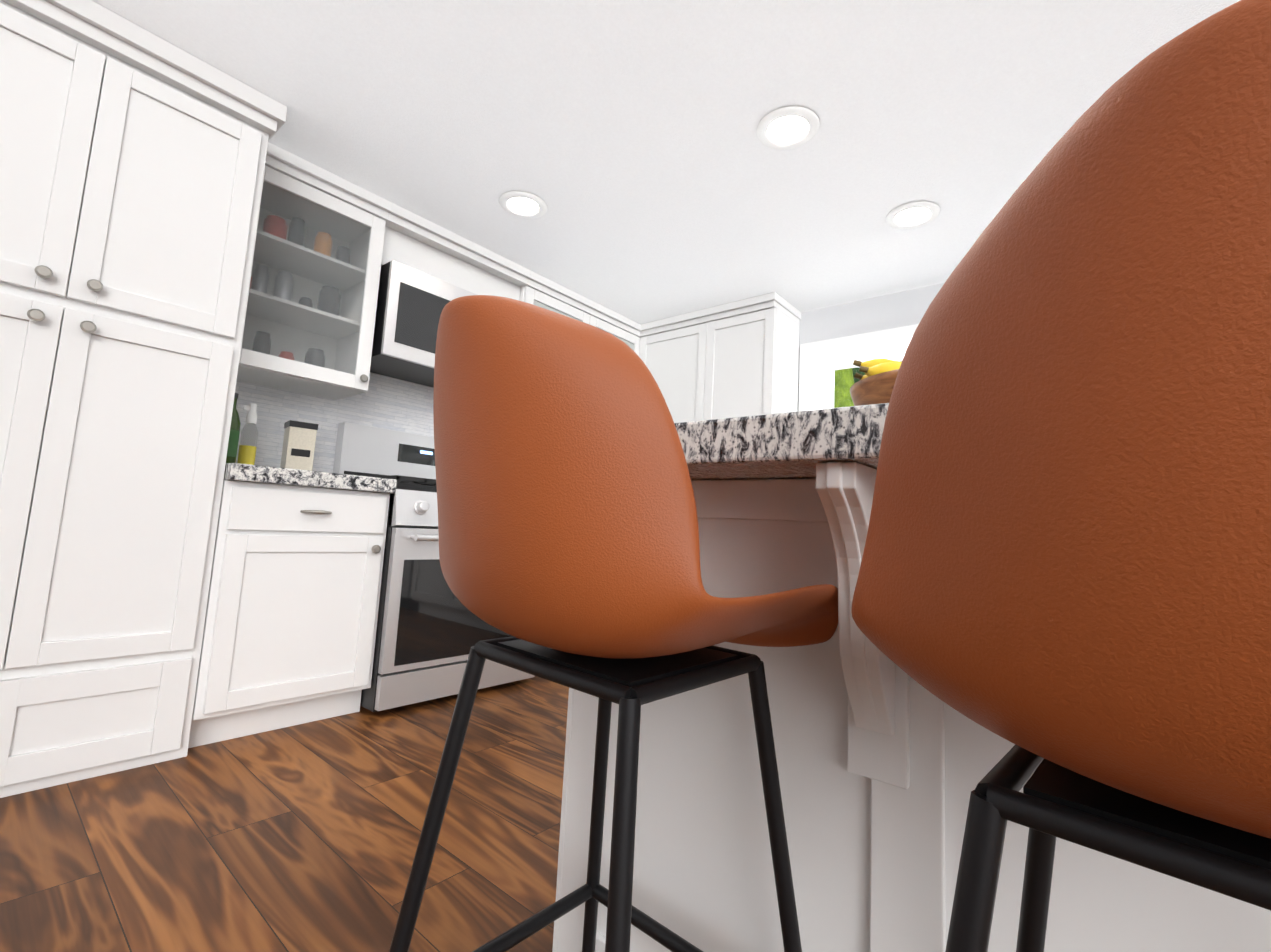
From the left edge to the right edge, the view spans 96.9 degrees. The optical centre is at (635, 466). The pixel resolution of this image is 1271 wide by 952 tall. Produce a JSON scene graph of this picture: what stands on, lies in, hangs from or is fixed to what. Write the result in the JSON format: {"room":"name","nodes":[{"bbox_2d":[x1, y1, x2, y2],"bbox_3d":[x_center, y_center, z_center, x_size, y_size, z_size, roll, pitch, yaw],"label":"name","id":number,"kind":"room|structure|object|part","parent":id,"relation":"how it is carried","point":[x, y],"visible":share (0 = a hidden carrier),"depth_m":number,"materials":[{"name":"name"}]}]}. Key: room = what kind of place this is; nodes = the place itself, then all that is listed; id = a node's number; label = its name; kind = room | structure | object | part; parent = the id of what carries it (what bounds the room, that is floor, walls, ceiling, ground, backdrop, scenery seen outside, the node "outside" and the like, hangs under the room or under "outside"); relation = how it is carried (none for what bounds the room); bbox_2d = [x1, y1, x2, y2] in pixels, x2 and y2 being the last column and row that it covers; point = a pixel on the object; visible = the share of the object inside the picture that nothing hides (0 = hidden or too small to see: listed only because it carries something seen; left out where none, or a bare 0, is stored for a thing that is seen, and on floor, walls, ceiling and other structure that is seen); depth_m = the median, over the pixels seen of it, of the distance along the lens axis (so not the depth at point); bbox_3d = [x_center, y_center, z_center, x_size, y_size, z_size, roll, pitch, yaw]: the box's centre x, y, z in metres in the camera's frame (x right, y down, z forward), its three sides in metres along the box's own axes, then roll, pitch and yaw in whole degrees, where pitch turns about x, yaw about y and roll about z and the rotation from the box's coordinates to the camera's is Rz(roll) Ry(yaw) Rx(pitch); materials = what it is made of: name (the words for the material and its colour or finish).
{"room":"kitchen","nodes":[
{"label":"kitchen","id":0,"kind":"room"},
{"bbox_2d":[0,676,568,951],"bbox_3d":[0.516,0.872,0.273,6.200,0.060,6.030,-2,-8,40],"label":"floor","id":1,"kind":"structure","parent":0,"point":[304,837],"depth_m":1.32,"materials":[{"name":"brown wood"}]},
{"bbox_2d":[0,0,279,797],"bbox_3d":[-1.818,-0.190,1.718,0.619,2.110,0.838,-2,-8,40],"label":"tall cabinet","id":2,"kind":"object","parent":1,"relation":"on","point":[184,244],"depth_m":1.62,"materials":[{"name":"white wood"}]},
{"bbox_2d":[200,480,395,745],"bbox_3d":[-1.405,0.512,2.185,0.617,0.859,0.555,-2,-8,40],"label":"base cabinet","id":3,"kind":"object","parent":1,"relation":"on","point":[294,630],"depth_m":1.97,"materials":[{"name":"white wood"}]},
{"bbox_2d":[228,463,396,491],"bbox_3d":[-1.368,0.057,2.223,0.633,0.055,0.555,-2,-8,40],"label":"countertop","id":4,"kind":"structure","parent":3,"relation":"on","point":[255,474],"depth_m":1.99,"materials":[{"name":"stone"}]},
{"bbox_2d":[226,393,240,462],"bbox_3d":[-1.514,-0.135,2.099,0.065,0.281,0.065,-2,-8,40],"label":"olive oil bottle","id":5,"kind":"object","parent":4,"relation":"on","point":[233,440],"visible":0.31,"depth_m":2.09,"materials":[{"name":"green glass"}]},
{"bbox_2d":[237,403,257,464],"bbox_3d":[-1.515,-0.115,2.207,0.057,0.265,0.058,-2,-8,40],"label":"sprayer","id":6,"kind":"object","parent":4,"relation":"on","point":[246,454],"visible":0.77,"depth_m":2.20,"materials":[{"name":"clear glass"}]},
{"bbox_2d":[280,420,317,470],"bbox_3d":[-1.435,-0.070,2.397,0.106,0.225,0.106,9,-8,-42],"label":"canister","id":7,"kind":"object","parent":4,"relation":"on","point":[299,441],"visible":0.81,"depth_m":2.36,"materials":[{"name":"beige ceramic"}]},
{"bbox_2d":[333,422,534,711],"bbox_3d":[-0.918,0.414,2.674,0.704,1.170,0.778,-2,-8,40],"label":"range","id":8,"kind":"object","parent":1,"relation":"on","point":[431,630],"visible":0.27,"depth_m":2.32,"materials":[{"name":"silver metal"}]},
{"bbox_2d":[389,295,837,951],"bbox_3d":[-0.048,0.351,0.659,0.442,0.979,0.465,-2,-8,42],"label":"stool","id":9,"kind":"object","parent":1,"relation":"on","point":[569,551],"visible":1,"depth_m":0.52,"materials":[{"name":"brown leather"}]},
{"bbox_3d":[-0.043,0.531,0.656,0.420,0.621,0.406,-2,-8,42],"label":"frame","id":10,"kind":"part","parent":9,"relation":"part of","materials":[{"name":"black metal"}]},
{"bbox_3d":[-0.031,0.048,0.692,0.452,0.375,0.471,-2,-8,42],"label":"seat","id":11,"kind":"part","parent":9,"relation":"part of","materials":[{"name":"orange leather"}]},
{"bbox_2d":[552,403,1270,951],"bbox_3d":[0.458,0.438,0.836,1.215,0.915,0.805,-2,-8,40],"label":"kitchen island","id":12,"kind":"object","parent":1,"relation":"on","point":[886,765],"visible":0.38,"depth_m":0.73,"materials":[{"name":"wood"}]},
{"bbox_2d":[850,358,901,405],"bbox_3d":[0.495,-0.102,0.917,0.274,0.174,0.274,4,-6,-7],"label":"fruit bowl","id":13,"kind":"object","parent":12,"relation":"on","point":[875,384],"visible":0.17,"depth_m":0.90,"materials":[{"name":"brown wood"}]},
{"bbox_2d":[851,0,1270,951],"bbox_3d":[0.367,0.336,0.316,0.442,0.979,0.465,-3,-9,45],"label":"stool","id":14,"kind":"object","parent":1,"relation":"on","point":[1063,582],"visible":1,"depth_m":0.26,"materials":[{"name":"brown leather"}]},
{"bbox_2d":[370,372,432,387],"bbox_3d":[-1.773,-0.151,2.337,0.100,2.170,6.030,-2,-8,40],"label":"wall","id":15,"kind":"structure","parent":0,"point":[402,380],"depth_m":2.94,"materials":[{"name":"tile"}]},
{"bbox_2d":[235,373,433,472],"bbox_3d":[-0.923,-0.114,3.275,0.010,0.554,2.687,-2,-8,40],"label":"backsplash","id":16,"kind":"structure","parent":15,"relation":"attached to","point":[385,402],"depth_m":2.64,"materials":[{"name":"white tile"}]},
{"bbox_2d":[348,212,523,301],"bbox_3d":[-1.018,-0.980,2.968,0.297,0.220,0.783,-2,-8,40],"label":"upper cabinet","id":17,"kind":"object","parent":15,"relation":"attached to","point":[382,241],"depth_m":2.70,"materials":[{"name":"white wood"}]},
{"bbox_2d":[370,260,476,387],"bbox_3d":[-0.972,-0.655,2.881,0.443,0.428,0.774,-2,-8,40],"label":"microwave","id":18,"kind":"object","parent":17,"relation":"attached to","point":[411,303],"visible":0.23,"depth_m":2.58,"materials":[{"name":"silver metal"}]},
{"bbox_2d":[92,0,1239,323],"bbox_3d":[0.635,-1.353,0.512,6.200,0.080,6.030,-2,-8,40],"label":"ceiling","id":19,"kind":"structure","parent":0,"point":[640,158],"depth_m":1.90,"materials":[{"name":"white paint"}]},
{"bbox_2d":[499,190,546,218],"bbox_3d":[-0.497,-1.153,2.494,0.210,0.012,0.210,-2,-8,40],"label":"recessed light","id":20,"kind":"object","parent":19,"relation":"in","point":[523,204],"visible":1,"depth_m":2.48,"materials":[{"name":"white plastic"}]},
{"bbox_2d":[757,105,819,149],"bbox_3d":[0.524,-1.158,1.938,0.210,0.012,0.210,-2,-8,40],"label":"recessed light","id":21,"kind":"object","parent":19,"relation":"in","point":[788,127],"visible":1,"depth_m":1.93,"materials":[{"name":"white plastic"}]},
{"bbox_2d":[886,201,939,228],"bbox_3d":[1.188,-1.072,2.414,0.210,0.012,0.210,-2,-8,40],"label":"recessed light","id":22,"kind":"object","parent":19,"relation":"in","point":[914,214],"visible":1,"depth_m":2.41,"materials":[{"name":"white plastic"}]},
{"bbox_2d":[798,283,943,410],"bbox_3d":[2.347,0.088,2.516,6.000,2.170,0.340,-2,-8,40],"label":"wall","id":23,"kind":"structure","parent":0,"point":[897,310],"depth_m":3.34,"materials":[{"name":"paint"}]},
{"bbox_2d":[608,328,631,347],"bbox_3d":[-0.004,-0.501,4.084,0.409,0.825,0.388,-2,-8,40],"label":"upper cabinet","id":24,"kind":"object","parent":23,"relation":"attached to","point":[626,336],"depth_m":3.80,"materials":[{"name":"white wood"}]},
{"bbox_2d":[631,308,715,422],"bbox_3d":[0.333,-0.513,3.805,0.629,0.825,0.388,-2,-8,40],"label":"upper cabinet","id":25,"kind":"object","parent":23,"relation":"attached to","point":[680,353],"depth_m":3.65,"materials":[{"name":"white wood"}]},
{"bbox_2d":[712,296,800,418],"bbox_3d":[0.698,-0.523,3.529,0.524,0.825,0.346,-2,-8,40],"label":"upper cabinet","id":26,"kind":"object","parent":23,"relation":"attached to","point":[755,370],"depth_m":3.36,"materials":[{"name":"white wood"}]},
{"bbox_2d":[799,324,918,410],"bbox_3d":[1.627,-0.261,2.936,1.625,1.044,0.016,-2,-8,40],"label":"window","id":27,"kind":"structure","parent":23,"relation":"in","point":[806,349],"depth_m":3.37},
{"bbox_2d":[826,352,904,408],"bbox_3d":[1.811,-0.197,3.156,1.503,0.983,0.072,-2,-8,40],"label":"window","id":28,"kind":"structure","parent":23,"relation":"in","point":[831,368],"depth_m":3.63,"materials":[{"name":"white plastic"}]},
{"label":"outside","id":29,"kind":"structure","parent":0,"visible":0},
{"bbox_3d":[10.520,4.259,19.102,60.000,0.100,36.330,-2,-8,40],"label":"ground","id":30,"kind":"structure","parent":29,"visible":0},
{"bbox_2d":[834,368,854,407],"bbox_3d":[5.674,-0.565,16.197,2.334,8.344,2.327,-2,-8,40],"label":"tree","id":31,"kind":"object","parent":30,"relation":"on","point":[848,383],"depth_m":15.84,"materials":[{"name":"green plant"}]},
{"bbox_2d":[852,367,865,382],"bbox_3d":[8.659,-2.194,23.835,4.157,13.530,4.283,-2,-8,40],"label":"tree","id":32,"kind":"object","parent":30,"relation":"on","point":[857,371],"depth_m":22.97,"materials":[{"name":"green plant"}]}
]}

